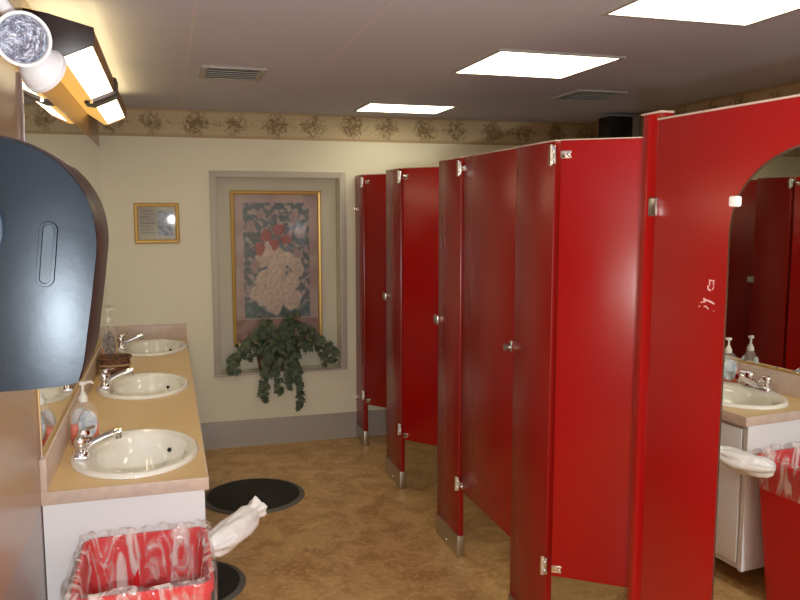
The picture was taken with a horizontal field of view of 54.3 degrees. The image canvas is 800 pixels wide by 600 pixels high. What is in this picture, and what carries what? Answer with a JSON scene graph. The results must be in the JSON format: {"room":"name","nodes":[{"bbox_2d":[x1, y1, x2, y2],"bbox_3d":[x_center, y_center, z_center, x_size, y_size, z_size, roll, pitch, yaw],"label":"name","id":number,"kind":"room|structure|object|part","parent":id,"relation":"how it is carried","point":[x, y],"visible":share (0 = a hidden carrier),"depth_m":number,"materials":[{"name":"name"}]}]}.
{"room":"public restroom","nodes":[
{"label":"public restroom","id":0,"kind":"room"},
{"bbox_2d":[0,0,98,599],"bbox_3d":[-1.041,0.287,1.940,0.100,2.344,7.424,-2,7,-16],"label":"wall","id":1,"kind":"structure","parent":0,"point":[22,543],"depth_m":2.18,"materials":[{"name":"paint"}]},
{"bbox_2d":[0,0,65,92],"bbox_3d":[-0.803,-0.613,1.590,0.217,0.368,0.300,-2,7,-16],"label":"emergency light","id":2,"kind":"object","parent":1,"relation":"attached to","point":[25,39],"visible":1,"depth_m":1.54,"materials":[{"name":"white plastic"}]},
{"bbox_2d":[0,135,108,391],"bbox_3d":[-0.615,-0.064,1.184,0.312,0.374,0.261,-2,7,-16],"label":"paper towel dispenser","id":3,"kind":"object","parent":1,"relation":"attached to","point":[54,236],"visible":1,"depth_m":1.10,"materials":[{"name":"black plastic"}]},
{"bbox_2d":[18,72,102,204],"bbox_3d":[-1.527,-0.642,3.672,0.010,0.364,2.928,-2,7,-16],"label":"wall mirror","id":4,"kind":"object","parent":1,"relation":"attached to","point":[47,125],"depth_m":3.07,"materials":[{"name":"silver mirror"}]},
{"bbox_2d":[36,277,108,458],"bbox_3d":[-1.530,0.174,3.781,0.010,0.334,2.959,-2,7,-16],"label":"wall mirror","id":5,"kind":"object","parent":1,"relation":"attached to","point":[53,403],"depth_m":2.73,"materials":[{"name":"silver mirror"}]},
{"bbox_2d":[22,8,126,124],"bbox_3d":[-1.363,-0.945,3.442,0.211,0.156,2.084,-2,7,-16],"label":"light","id":6,"kind":"object","parent":1,"relation":"attached to","point":[88,77],"visible":0.84,"depth_m":2.83,"materials":[{"name":"grey plastic"}]},
{"bbox_3d":[-1.413,-0.912,3.431,0.107,0.064,2.060,-2,7,-16],"label":"amber panel","id":7,"kind":"part","parent":6,"relation":"part of","materials":[{"name":"brown"}]},
{"bbox_2d":[64,46,111,98],"bbox_3d":[-1.173,-0.856,2.970,0.091,0.046,1.028,-2,7,-16],"label":"diffuser","id":8,"kind":"object","parent":6,"relation":"attached to","point":[86,66],"depth_m":2.86,"materials":[{"name":"beige plastic"}]},
{"bbox_3d":[-1.274,-0.952,3.468,0.008,0.049,2.060,-2,7,-16],"label":"rail","id":9,"kind":"part","parent":6,"relation":"part of","materials":[{"name":"black metal"}]},
{"bbox_2d":[97,100,123,123],"bbox_3d":[-1.488,-0.978,4.025,0.091,0.046,0.868,-2,7,-16],"label":"diffuser","id":10,"kind":"object","parent":6,"relation":"attached to","point":[111,112],"depth_m":4.04,"materials":[{"name":"beige plastic"}]},
{"bbox_2d":[39,327,109,492],"bbox_3d":[-1.533,0.393,3.834,0.020,0.106,2.919,-2,7,-16],"label":"backsplash","id":11,"kind":"structure","parent":1,"relation":"attached to","point":[48,465],"depth_m":2.83,"materials":[{"name":"laminate"}]},
{"bbox_2d":[99,135,516,422],"bbox_3d":[-0.263,-0.159,5.793,3.600,2.344,0.170,-2,7,-16],"label":"wall","id":12,"kind":"structure","parent":0,"point":[157,283],"depth_m":5.44,"materials":[{"name":"beige paint"}]},
{"bbox_2d":[133,203,179,243],"bbox_3d":[-1.634,-0.516,5.242,0.290,0.271,0.019,-2,7,-16],"label":"framed notice","id":13,"kind":"object","parent":12,"relation":"attached to","point":[154,223],"visible":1,"depth_m":5.24,"materials":[{"name":"gold metal"}]},
{"bbox_2d":[230,190,321,346],"bbox_3d":[-0.889,-0.228,5.649,0.647,1.115,0.031,-2,7,-16],"label":"framed poster","id":14,"kind":"object","parent":12,"relation":"attached to","point":[276,258],"visible":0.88,"depth_m":5.63,"materials":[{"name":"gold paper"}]},
{"bbox_2d":[209,171,346,374],"bbox_3d":[-0.844,-0.187,5.520,0.950,1.427,0.014,-2,7,-16],"label":"trim","id":15,"kind":"structure","parent":12,"relation":"attached to","point":[341,176],"depth_m":5.45,"materials":[{"name":"beige paint"}]},
{"bbox_2d":[256,350,299,370],"bbox_3d":[-0.885,0.435,5.656,0.326,0.135,0.138,-2,7,-16],"label":"pot","id":16,"kind":"object","parent":12,"relation":"on","point":[258,359],"depth_m":5.59,"materials":[{"name":"brown"}]},
{"bbox_2d":[215,367,347,376],"bbox_3d":[-0.842,0.517,5.597,0.950,0.014,0.022,-2,7,-16],"label":"trim","id":17,"kind":"structure","parent":12,"relation":"attached to","point":[340,368],"depth_m":5.61,"materials":[{"name":"beige paint"}]},
{"bbox_2d":[225,311,340,411],"bbox_3d":[-0.842,0.446,5.607,0.821,0.723,0.266,-2,7,-16],"label":"ivy","id":18,"kind":"object","parent":12,"relation":"on","point":[275,353],"visible":1,"depth_m":5.55,"materials":[{"name":"green plant"}]},
{"bbox_2d":[200,409,386,449],"bbox_3d":[0.001,0.913,5.899,3.094,0.190,0.014,-2,7,-16],"label":"baseboard","id":19,"kind":"structure","parent":12,"relation":"attached to","point":[252,432],"depth_m":5.66,"materials":[{"name":"grey paint"}]},
{"bbox_2d":[98,108,589,145],"bbox_3d":[-0.239,-1.224,5.586,3.600,0.181,0.003,-2,7,-16],"label":"trim","id":20,"kind":"structure","parent":12,"relation":"attached to","point":[139,121],"depth_m":5.52,"materials":[{"name":"paper"}]},
{"bbox_2d":[26,0,799,123],"bbox_3d":[0.732,-0.988,2.322,3.800,0.100,7.424,-2,7,-16],"label":"ceiling","id":21,"kind":"structure","parent":0,"point":[321,57],"depth_m":3.28,"materials":[{"name":"paint"}]},
{"bbox_2d":[199,65,266,80],"bbox_3d":[-0.817,-1.097,3.793,0.300,0.019,0.330,-2,7,-16],"label":"ceiling vent","id":22,"kind":"object","parent":21,"relation":"in","point":[217,72],"visible":1,"depth_m":3.74,"materials":[{"name":"grey metal"}]},
{"bbox_2d":[353,102,457,113],"bbox_3d":[0.029,-1.258,5.124,0.595,0.008,0.420,-2,7,-16],"label":"recessed light","id":23,"kind":"object","parent":21,"relation":"in","point":[369,106],"visible":1,"depth_m":5.11,"materials":[{"name":"grey plastic"}]},
{"bbox_2d":[451,49,625,78],"bbox_3d":[0.616,-1.081,3.595,0.600,0.008,0.575,-2,7,-16],"label":"recessed light","id":24,"kind":"object","parent":21,"relation":"in","point":[500,62],"visible":1,"depth_m":3.55,"materials":[{"name":"grey plastic"}]},
{"bbox_2d":[550,89,627,101],"bbox_3d":[1.091,-1.184,4.531,0.310,0.019,0.350,-2,7,-16],"label":"ceiling vent","id":25,"kind":"object","parent":21,"relation":"in","point":[579,94],"visible":1,"depth_m":4.48,"materials":[{"name":"grey metal"}]},
{"bbox_2d":[600,0,799,26],"bbox_3d":[1.052,-0.949,2.452,0.595,0.008,0.600,-2,7,-16],"label":"recessed light","id":26,"kind":"object","parent":21,"relation":"in","point":[743,13],"visible":1,"depth_m":2.60,"materials":[{"name":"grey plastic"}]},
{"bbox_2d":[205,434,627,599],"bbox_3d":[0.733,1.440,2.603,3.800,0.100,7.424,-2,7,-16],"label":"floor","id":27,"kind":"structure","parent":0,"point":[353,534],"depth_m":4.01,"materials":[{"name":"brown tile"}]},
{"bbox_2d":[43,490,205,599],"bbox_3d":[-1.292,0.852,3.971,0.523,0.755,2.936,-2,7,-16],"label":"vanity cabinet","id":28,"kind":"object","parent":27,"relation":"on","point":[66,526],"visible":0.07,"depth_m":2.51,"materials":[{"name":"white laminate"}]},
{"bbox_2d":[39,323,208,505],"bbox_3d":[-1.300,0.404,3.916,0.513,0.148,2.939,-2,7,-16],"label":"countertop","id":29,"kind":"structure","parent":28,"relation":"on","point":[60,483],"depth_m":3.19,"materials":[{"name":"beige laminate"}]},
{"bbox_2d":[70,380,98,443],"bbox_3d":[-1.206,0.426,2.976,0.069,0.236,0.110,6,9,44],"label":"soap bottle","id":30,"kind":"object","parent":29,"relation":"on","point":[82,418],"visible":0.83,"depth_m":2.96,"materials":[{"name":"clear plastic"}]},
{"bbox_2d":[73,425,121,460],"bbox_3d":[-1.083,0.511,2.807,0.160,0.093,0.164,-2,7,-16],"label":"faucet","id":31,"kind":"object","parent":29,"relation":"on","point":[84,443],"visible":1,"depth_m":2.79,"materials":[{"name":"silver metal"}]},
{"bbox_3d":[-1.121,0.513,2.741,0.046,0.066,0.046,-2,7,-16],"label":"handle","id":32,"kind":"part","parent":31,"relation":"part of","materials":[{"name":"silver metal"}]},
{"bbox_3d":[-1.136,0.546,2.795,0.050,0.016,0.156,-2,7,-16],"label":"plate","id":33,"kind":"part","parent":31,"relation":"part of","materials":[{"name":"silver metal"}]},
{"bbox_3d":[-1.151,0.502,2.840,0.046,0.066,0.046,-2,7,-16],"label":"handle","id":34,"kind":"part","parent":31,"relation":"part of","materials":[{"name":"silver metal"}]},
{"bbox_3d":[-1.102,0.489,2.730,0.049,0.025,0.018,3,7,23],"label":"lever","id":35,"kind":"part","parent":31,"relation":"part of","materials":[{"name":"silver metal"}]},
{"bbox_3d":[-1.081,0.511,2.808,0.156,0.093,0.042,-2,7,-16],"label":"spout","id":36,"kind":"part","parent":31,"relation":"part of","materials":[{"name":"silver metal"}]},
{"bbox_2d":[101,309,117,354],"bbox_3d":[-1.638,0.214,4.387,0.094,0.334,0.069,-4,7,-28],"label":"soap bottle","id":37,"kind":"object","parent":29,"relation":"on","point":[109,347],"visible":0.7,"depth_m":4.36,"materials":[{"name":"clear plastic"}]},
{"bbox_2d":[97,353,131,375],"bbox_3d":[-1.548,0.351,4.240,0.176,0.095,0.154,-2,7,-16],"label":"wicker basket","id":38,"kind":"object","parent":29,"relation":"on","point":[121,361],"visible":0.92,"depth_m":4.19,"materials":[{"name":"brown wicker"}]},
{"bbox_2d":[99,367,133,389],"bbox_3d":[-1.409,0.387,3.882,0.160,0.093,0.164,-2,7,-16],"label":"faucet","id":39,"kind":"object","parent":29,"relation":"on","point":[106,380],"visible":1,"depth_m":3.86,"materials":[{"name":"silver metal"}]},
{"bbox_3d":[-1.447,0.389,3.816,0.046,0.066,0.046,-2,7,-16],"label":"handle","id":40,"kind":"part","parent":39,"relation":"part of","materials":[{"name":"silver metal"}]},
{"bbox_3d":[-1.462,0.422,3.870,0.050,0.016,0.156,-2,7,-16],"label":"plate","id":41,"kind":"part","parent":39,"relation":"part of","materials":[{"name":"silver metal"}]},
{"bbox_3d":[-1.476,0.378,3.915,0.046,0.066,0.046,-2,7,-16],"label":"handle","id":42,"kind":"part","parent":39,"relation":"part of","materials":[{"name":"silver metal"}]},
{"bbox_3d":[-1.406,0.387,3.882,0.156,0.093,0.042,-2,7,-16],"label":"spout","id":43,"kind":"part","parent":39,"relation":"part of","materials":[{"name":"silver metal"}]},
{"bbox_2d":[117,333,143,349],"bbox_3d":[-1.717,0.261,4.972,0.160,0.093,0.164,-2,7,-16],"label":"faucet","id":44,"kind":"object","parent":29,"relation":"on","point":[122,342],"visible":0.99,"depth_m":4.95,"materials":[{"name":"silver metal"}]},
{"bbox_3d":[-1.755,0.263,4.907,0.046,0.066,0.046,-2,7,-16],"label":"handle","id":45,"kind":"part","parent":44,"relation":"part of","materials":[{"name":"silver metal"}]},
{"bbox_2d":[70,428,198,478],"bbox_3d":[-0.963,0.620,2.855,0.444,0.154,0.570,-2,7,-16],"label":"sink","id":46,"kind":"object","parent":29,"relation":"in","point":[139,453],"visible":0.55,"depth_m":3.00,"materials":[{"name":"white ceramic"}]},
{"bbox_2d":[96,372,188,399],"bbox_3d":[-1.289,0.496,3.930,0.444,0.154,0.570,-2,7,-16],"label":"sink","id":47,"kind":"object","parent":29,"relation":"in","point":[149,385],"visible":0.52,"depth_m":4.09,"materials":[{"name":"white ceramic"}]},
{"bbox_2d":[118,339,186,355],"bbox_3d":[-1.597,0.370,5.021,0.444,0.154,0.570,-2,7,-16],"label":"sink","id":48,"kind":"object","parent":29,"relation":"in","point":[146,347],"visible":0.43,"depth_m":5.19,"materials":[{"name":"white ceramic"}]},
{"bbox_2d":[70,527,213,599],"bbox_3d":[-0.759,1.094,2.361,0.381,0.645,0.425,-2,7,-16],"label":"trash can","id":49,"kind":"object","parent":27,"relation":"on","point":[154,571],"visible":0.94,"depth_m":2.50,"materials":[{"name":"red plastic"}]},
{"bbox_2d":[65,496,266,599],"bbox_3d":[-0.678,0.999,2.408,0.593,0.604,0.506,-2,7,-16],"label":"trash bag","id":50,"kind":"object","parent":49,"relation":"in","point":[232,530],"visible":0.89,"depth_m":2.51,"materials":[{"name":"white plastic"}]},
{"bbox_2d":[211,560,245,599],"bbox_3d":[-0.962,1.279,3.504,0.530,0.012,0.530,-2,7,-16],"label":"floor mat","id":51,"kind":"object","parent":27,"relation":"on","point":[229,580],"visible":0.4,"depth_m":3.52,"materials":[{"name":"black rubber"}]},
{"bbox_2d":[205,478,304,514],"bbox_3d":[-0.865,1.151,4.611,0.600,0.012,0.600,-2,7,-16],"label":"floor mat","id":52,"kind":"object","parent":27,"relation":"on","point":[277,494],"visible":0.91,"depth_m":4.60,"materials":[{"name":"black rubber"}]},
{"bbox_2d":[353,174,368,445],"bbox_3d":[-0.281,0.078,5.583,0.052,1.921,0.270,-2,7,-16],"label":"pilaster","id":53,"kind":"object","parent":27,"relation":"on","point":[362,433],"visible":1,"depth_m":5.55,"materials":[{"name":"red metal"}]},
{"bbox_2d":[365,174,386,407],"bbox_3d":[-0.010,-0.042,5.269,0.556,1.608,0.039,5,8,35],"label":"door","id":54,"kind":"structure","parent":53,"relation":"attached to","point":[375,184],"depth_m":5.37,"materials":[{"name":"red metal"}]},
{"bbox_2d":[383,168,405,488],"bbox_3d":[-0.039,0.172,4.772,0.052,1.921,0.372,-2,7,-16],"label":"pilaster","id":55,"kind":"object","parent":27,"relation":"on","point":[395,458],"visible":1,"depth_m":4.72,"materials":[{"name":"red metal"}]},
{"bbox_2d":[403,166,438,445],"bbox_3d":[0.287,0.057,4.401,0.636,1.605,0.038,4,8,32],"label":"door","id":56,"kind":"structure","parent":55,"relation":"attached to","point":[420,184],"depth_m":4.50,"materials":[{"name":"red metal"}]},
{"bbox_2d":[434,157,463,557],"bbox_3d":[0.240,0.280,3.839,0.052,1.921,0.362,-2,7,-16],"label":"pilaster","id":57,"kind":"object","parent":27,"relation":"on","point":[449,515],"visible":0.95,"depth_m":3.80,"materials":[{"name":"red metal"}]},
{"bbox_2d":[460,147,516,537],"bbox_3d":[0.376,0.161,3.379,0.056,1.577,0.576,-2,7,-16],"label":"door","id":58,"kind":"structure","parent":57,"relation":"attached to","point":[489,178],"depth_m":3.34,"materials":[{"name":"red metal"}]},
{"bbox_3d":[0.433,0.184,3.129,0.022,0.045,0.042,-2,7,-16],"label":"latch knob","id":59,"kind":"part","parent":58,"relation":"part of","materials":[{"name":"silver metal"}]},
{"bbox_2d":[508,140,560,599],"bbox_3d":[0.501,0.381,2.964,0.052,1.921,0.332,-2,7,-16],"label":"pilaster","id":60,"kind":"object","parent":27,"relation":"on","point":[538,164],"visible":0.96,"depth_m":2.92,"materials":[{"name":"red metal"}]},
{"bbox_2d":[551,137,642,587],"bbox_3d":[0.799,0.240,2.695,0.516,1.577,0.039,2,7,19],"label":"door","id":61,"kind":"structure","parent":60,"relation":"attached to","point":[601,178],"depth_m":2.72,"materials":[{"name":"red metal"}]},
{"bbox_2d":[627,110,674,599],"bbox_3d":[0.712,0.449,2.268,0.044,1.946,0.095,-2,7,-16],"label":"post","id":62,"kind":"object","parent":27,"relation":"on","point":[650,133],"visible":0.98,"depth_m":2.23,"materials":[{"name":"red metal"}]},
{"bbox_2d":[641,94,799,599],"bbox_3d":[0.973,0.556,1.442,0.037,1.923,1.668,-2,7,-19],"label":"partition","id":63,"kind":"object","parent":27,"relation":"on","point":[705,158],"visible":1,"depth_m":2.00,"materials":[{"name":"red metal"}]},
{"bbox_2d":[711,145,799,599],"bbox_3d":[0.883,0.383,1.624,0.014,1.425,0.616,-2,7,-19],"label":"arched mirror","id":64,"kind":"object","parent":63,"relation":"attached to","point":[756,553],"visible":1,"depth_m":1.77,"materials":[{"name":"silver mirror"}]},
{"bbox_3d":[2.506,0.164,2.986,0.100,2.344,7.424,-2,7,-16],"label":"wall","id":65,"kind":"structure","parent":0,"visible":0},
{"bbox_2d":[598,114,639,137],"bbox_3d":[1.534,-1.177,5.481,0.260,0.235,0.215,-2,7,-16],"label":"wall speaker","id":66,"kind":"object","parent":65,"relation":"attached to","point":[610,125],"visible":0.65,"depth_m":5.38,"materials":[{"name":"grey plastic"}]},
{"bbox_2d":[590,81,799,137],"bbox_3d":[2.499,-0.892,2.703,0.003,0.181,7.121,-2,7,-16],"label":"trim","id":67,"kind":"structure","parent":65,"relation":"attached to","point":[789,89],"depth_m":4.57,"materials":[{"name":"paper"}]}
]}

